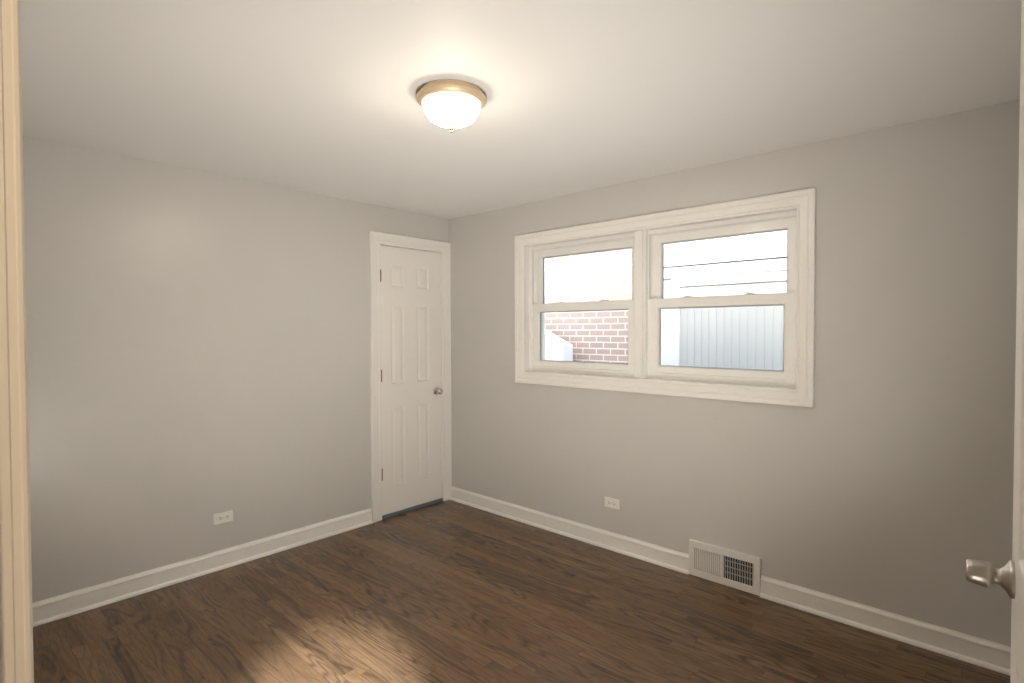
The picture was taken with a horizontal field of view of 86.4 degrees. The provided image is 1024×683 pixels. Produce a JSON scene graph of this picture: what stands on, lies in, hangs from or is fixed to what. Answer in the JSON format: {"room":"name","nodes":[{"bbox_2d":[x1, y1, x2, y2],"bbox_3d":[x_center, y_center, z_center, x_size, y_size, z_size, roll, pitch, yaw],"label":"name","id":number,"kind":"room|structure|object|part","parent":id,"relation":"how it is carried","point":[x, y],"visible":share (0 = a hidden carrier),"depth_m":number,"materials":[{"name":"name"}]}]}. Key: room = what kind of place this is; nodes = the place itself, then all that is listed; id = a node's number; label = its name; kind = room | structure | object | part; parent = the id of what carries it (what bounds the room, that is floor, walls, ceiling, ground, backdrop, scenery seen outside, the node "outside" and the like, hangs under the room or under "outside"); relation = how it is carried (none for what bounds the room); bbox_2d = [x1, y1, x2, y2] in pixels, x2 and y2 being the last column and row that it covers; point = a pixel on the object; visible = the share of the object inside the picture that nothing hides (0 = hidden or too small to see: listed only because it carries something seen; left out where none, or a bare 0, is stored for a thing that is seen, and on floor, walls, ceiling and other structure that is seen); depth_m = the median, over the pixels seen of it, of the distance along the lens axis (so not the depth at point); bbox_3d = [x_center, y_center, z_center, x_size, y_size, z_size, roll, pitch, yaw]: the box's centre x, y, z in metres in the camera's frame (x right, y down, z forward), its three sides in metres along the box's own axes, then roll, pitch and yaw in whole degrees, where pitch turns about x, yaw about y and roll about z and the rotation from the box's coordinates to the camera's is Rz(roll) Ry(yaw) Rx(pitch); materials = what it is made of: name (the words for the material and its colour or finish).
{"room":"empty bedroom","nodes":[
{"label":"empty bedroom","id":0,"kind":"room"},
{"bbox_2d":[23,136,448,602],"bbox_3d":[-1.624,0.184,3.665,0.120,2.440,3.390,1,2,42],"label":"wall","id":1,"kind":"structure","parent":0,"point":[198,342],"depth_m":3.22,"materials":[{"name":"grey paint"}]},
{"bbox_2d":[32,508,372,626],"bbox_3d":[-1.852,1.356,3.328,0.026,0.113,2.305,1,2,42],"label":"baseboard","id":2,"kind":"structure","parent":1,"relation":"attached to","point":[48,610],"depth_m":3.23,"materials":[{"name":"white paint"}]},
{"bbox_2d":[213,510,232,524],"bbox_3d":[-1.798,1.098,3.396,0.008,0.068,0.115,1,2,42],"label":"wall outlet","id":3,"kind":"object","parent":1,"relation":"attached to","point":[219,518],"visible":1,"depth_m":3.39,"materials":[{"name":"white plastic"}]},
{"bbox_2d":[369,231,451,522],"bbox_3d":[-0.851,0.268,4.499,0.140,2.234,0.798,1,2,42],"label":"door frame","id":4,"kind":"structure","parent":1,"relation":"attached to","point":[375,238],"depth_m":4.24,"materials":[{"name":"white paint"}]},
{"bbox_2d":[380,245,442,514],"bbox_3d":[-0.810,0.303,4.453,0.098,2.110,0.626,1,2,42],"label":"door","id":5,"kind":"structure","parent":1,"relation":"in","point":[410,279],"depth_m":4.45,"materials":[{"name":"white wood"}]},
{"bbox_3d":[-0.617,0.424,4.631,0.052,0.053,0.053,1,2,42],"label":"knob","id":6,"kind":"part","parent":5,"relation":"part of","materials":[{"name":"silver metal"}]},
{"bbox_2d":[20,0,1020,218],"bbox_3d":[-0.419,-1.056,1.596,6.220,0.120,4.780,1,2,42],"label":"ceiling","id":7,"kind":"structure","parent":0,"point":[313,96],"depth_m":2.09,"materials":[{"name":"white paint"}]},
{"bbox_2d":[416,79,486,132],"bbox_3d":[-0.246,-0.930,2.220,0.287,0.159,0.287,1,2,42],"label":"ceiling light","id":8,"kind":"object","parent":7,"relation":"attached to","point":[451,104],"visible":1,"depth_m":2.14,"materials":[{"name":"white glass"}]},
{"bbox_3d":[-0.246,-0.927,2.220,0.236,0.084,0.236,1,2,42],"label":"lamp shade","id":9,"kind":"part","parent":8,"relation":"part of","materials":[{"name":"white glass"}]},
{"bbox_2d":[33,500,1009,682],"bbox_3d":[-0.175,1.487,1.418,5.320,0.080,4.520,1,2,42],"label":"floor","id":10,"kind":"structure","parent":0,"point":[448,591],"depth_m":2.72,"materials":[{"name":"brown wood"}]},
{"bbox_2d":[382,498,442,518],"bbox_3d":[-0.851,1.372,4.526,0.129,0.027,0.616,1,2,42],"label":"threshold","id":11,"kind":"object","parent":10,"relation":"on","point":[440,499],"visible":0.47,"depth_m":4.46,"materials":[{"name":"grey stone"}]},
{"bbox_2d":[449,99,1019,646],"bbox_3d":[1.160,0.185,3.312,4.470,2.440,0.160,1,2,42],"label":"wall","id":12,"kind":"structure","parent":0,"point":[880,493],"depth_m":2.74,"materials":[{"name":"grey paint"}]},
{"bbox_2d":[449,486,688,574],"bbox_3d":[0.267,1.336,4.026,2.176,0.113,0.026,1,2,42],"label":"baseboard","id":13,"kind":"structure","parent":12,"relation":"attached to","point":[678,561],"depth_m":3.83,"materials":[{"name":"white paint"}]},
{"bbox_2d":[605,496,618,509],"bbox_3d":[0.671,1.086,3.664,0.115,0.068,0.008,1,2,42],"label":"wall outlet","id":14,"kind":"object","parent":12,"relation":"attached to","point":[609,502],"visible":1,"depth_m":3.66,"materials":[{"name":"white plastic"}]},
{"bbox_2d":[515,188,815,407],"bbox_3d":[0.845,-0.237,3.567,2.078,1.131,0.172,1,2,42],"label":"window","id":15,"kind":"structure","parent":12,"relation":"in","point":[794,212],"depth_m":3.42,"materials":[{"name":"white paint"}]},
{"bbox_3d":[0.509,-0.244,3.920,0.927,0.951,0.104,1,2,42],"label":"frame","id":16,"kind":"part","parent":15,"relation":"part of","materials":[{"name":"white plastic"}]},
{"bbox_3d":[0.482,0.195,3.886,0.796,0.008,0.010,1,2,42],"label":"lift rail","id":17,"kind":"part","parent":15,"relation":"part of","materials":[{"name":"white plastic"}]},
{"bbox_3d":[0.495,-0.036,3.896,0.896,0.488,0.032,1,2,42],"label":"sash","id":18,"kind":"part","parent":15,"relation":"part of","materials":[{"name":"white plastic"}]},
{"bbox_3d":[0.523,-0.460,3.919,0.896,0.467,0.032,1,2,42],"label":"sash","id":19,"kind":"part","parent":15,"relation":"part of","materials":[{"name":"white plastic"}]},
{"bbox_3d":[1.203,0.206,3.228,0.773,0.008,0.010,1,2,42],"label":"lift rail","id":20,"kind":"part","parent":15,"relation":"part of","materials":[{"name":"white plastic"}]},
{"bbox_3d":[1.240,-0.232,3.253,0.890,0.951,0.104,1,2,42],"label":"frame","id":21,"kind":"part","parent":15,"relation":"part of","materials":[{"name":"white plastic"}]},
{"bbox_3d":[1.217,-0.024,3.238,0.873,0.488,0.032,1,2,42],"label":"sash","id":22,"kind":"part","parent":15,"relation":"part of","materials":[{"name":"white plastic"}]},
{"bbox_3d":[1.246,-0.448,3.259,0.869,0.467,0.032,1,2,42],"label":"sash","id":23,"kind":"part","parent":15,"relation":"part of","materials":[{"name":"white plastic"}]},
{"bbox_2d":[689,539,760,595],"bbox_3d":[1.222,1.301,3.152,0.410,0.206,0.028,1,2,42],"label":"air vent","id":24,"kind":"object","parent":12,"relation":"in","point":[731,568],"visible":1,"depth_m":3.14,"materials":[{"name":"white metal"}]},
{"bbox_3d":[1.101,1.297,3.266,0.009,0.130,0.002,0,1,8],"label":"blade","id":25,"kind":"part","parent":24,"relation":"part of","materials":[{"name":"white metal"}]},
{"bbox_3d":[1.126,1.297,3.242,0.009,0.130,0.002,0,1,8],"label":"blade","id":26,"kind":"part","parent":24,"relation":"part of","materials":[{"name":"white metal"}]},
{"bbox_3d":[1.135,1.298,3.235,0.009,0.130,0.002,0,1,8],"label":"blade","id":27,"kind":"part","parent":24,"relation":"part of","materials":[{"name":"white metal"}]},
{"bbox_3d":[1.143,1.298,3.227,0.009,0.130,0.002,0,1,8],"label":"blade","id":28,"kind":"part","parent":24,"relation":"part of","materials":[{"name":"white metal"}]},
{"bbox_3d":[1.151,1.298,3.219,0.009,0.130,0.002,0,1,8],"label":"blade","id":29,"kind":"part","parent":24,"relation":"part of","materials":[{"name":"white metal"}]},
{"bbox_3d":[1.160,1.298,3.212,0.009,0.130,0.002,0,1,8],"label":"blade","id":30,"kind":"part","parent":24,"relation":"part of","materials":[{"name":"white metal"}]},
{"bbox_3d":[1.168,1.298,3.204,0.009,0.130,0.002,0,1,8],"label":"blade","id":31,"kind":"part","parent":24,"relation":"part of","materials":[{"name":"white metal"}]},
{"bbox_3d":[1.272,1.300,3.109,0.002,0.130,0.011,1,2,42],"label":"blade","id":32,"kind":"part","parent":24,"relation":"part of","materials":[{"name":"white metal"}]},
{"bbox_2d":[760,575,1010,675],"bbox_3d":[1.764,1.360,2.661,1.052,0.113,0.026,1,2,42],"label":"baseboard","id":33,"kind":"structure","parent":12,"relation":"attached to","point":[977,651],"depth_m":2.60,"materials":[{"name":"white paint"}]},
{"bbox_3d":[-1.031,0.240,0.911,4.470,2.440,0.120,1,2,42],"label":"wall","id":34,"kind":"structure","parent":0,"visible":0},
{"bbox_2d":[0,0,33,682],"bbox_3d":[-0.040,0.394,0.105,0.994,2.159,0.019,1,2,42],"label":"door frame","id":35,"kind":"structure","parent":34,"relation":"attached to","point":[16,611],"depth_m":0.38,"materials":[{"name":"white paint"}]},
{"label":"outside","id":36,"kind":"structure","parent":0,"visible":0},
{"bbox_3d":[2.546,1.951,8.180,18.000,0.100,8.840,1,2,42],"label":"ground","id":37,"kind":"structure","parent":36,"visible":0},
{"bbox_2d":[545,329,572,360],"bbox_3d":[-0.102,0.472,7.503,2.163,2.900,0.200,1,2,42],"label":"parapet","id":38,"kind":"object","parent":37,"relation":"on","point":[556,348],"visible":0.18,"depth_m":6.80,"materials":[{"name":"white concrete"}]},
{"bbox_2d":[545,248,631,363],"bbox_3d":[-0.159,-0.367,10.589,8.100,4.450,4.450,1,2,42],"label":"brick house","id":39,"kind":"structure","parent":37,"relation":"on","point":[595,336],"depth_m":6.85,"materials":[{"name":"red brick"},{"name":"light mortar"}]},
{"bbox_2d":[661,230,786,370],"bbox_3d":[4.608,-0.052,5.641,5.580,4.000,3.542,1,2,42],"label":"window glass","id":40,"kind":"object","parent":37,"relation":"on","point":[751,337],"visible":0.22,"depth_m":5.52,"materials":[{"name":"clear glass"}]},
{"bbox_3d":[3.140,0.202,4.652,3.790,1.720,0.030,1,2,42],"label":"panel frame","id":41,"kind":"part","parent":40,"relation":"part of","materials":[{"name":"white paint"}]},
{"bbox_3d":[3.147,0.202,4.659,3.610,1.540,0.012,1,2,42],"label":"ribbed panel","id":42,"kind":"part","parent":40,"relation":"part of","materials":[{"name":"grey"}]},
{"bbox_3d":[0.686,0.380,0.695,0.018,2.159,0.958,1,2,42],"label":"door frame","id":43,"kind":"structure","parent":0,"visible":0},
{"bbox_2d":[966,0,1023,682],"bbox_3d":[0.660,0.417,0.708,0.101,2.060,0.801,1,2,39],"label":"door","id":44,"kind":"structure","parent":43,"relation":"attached to","point":[1010,577],"depth_m":0.95,"materials":[{"name":"white wood"}]},
{"bbox_3d":[0.862,0.425,1.000,0.044,0.046,0.046,1,2,39],"label":"knob","id":45,"kind":"part","parent":44,"relation":"part of","materials":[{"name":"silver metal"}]}
]}

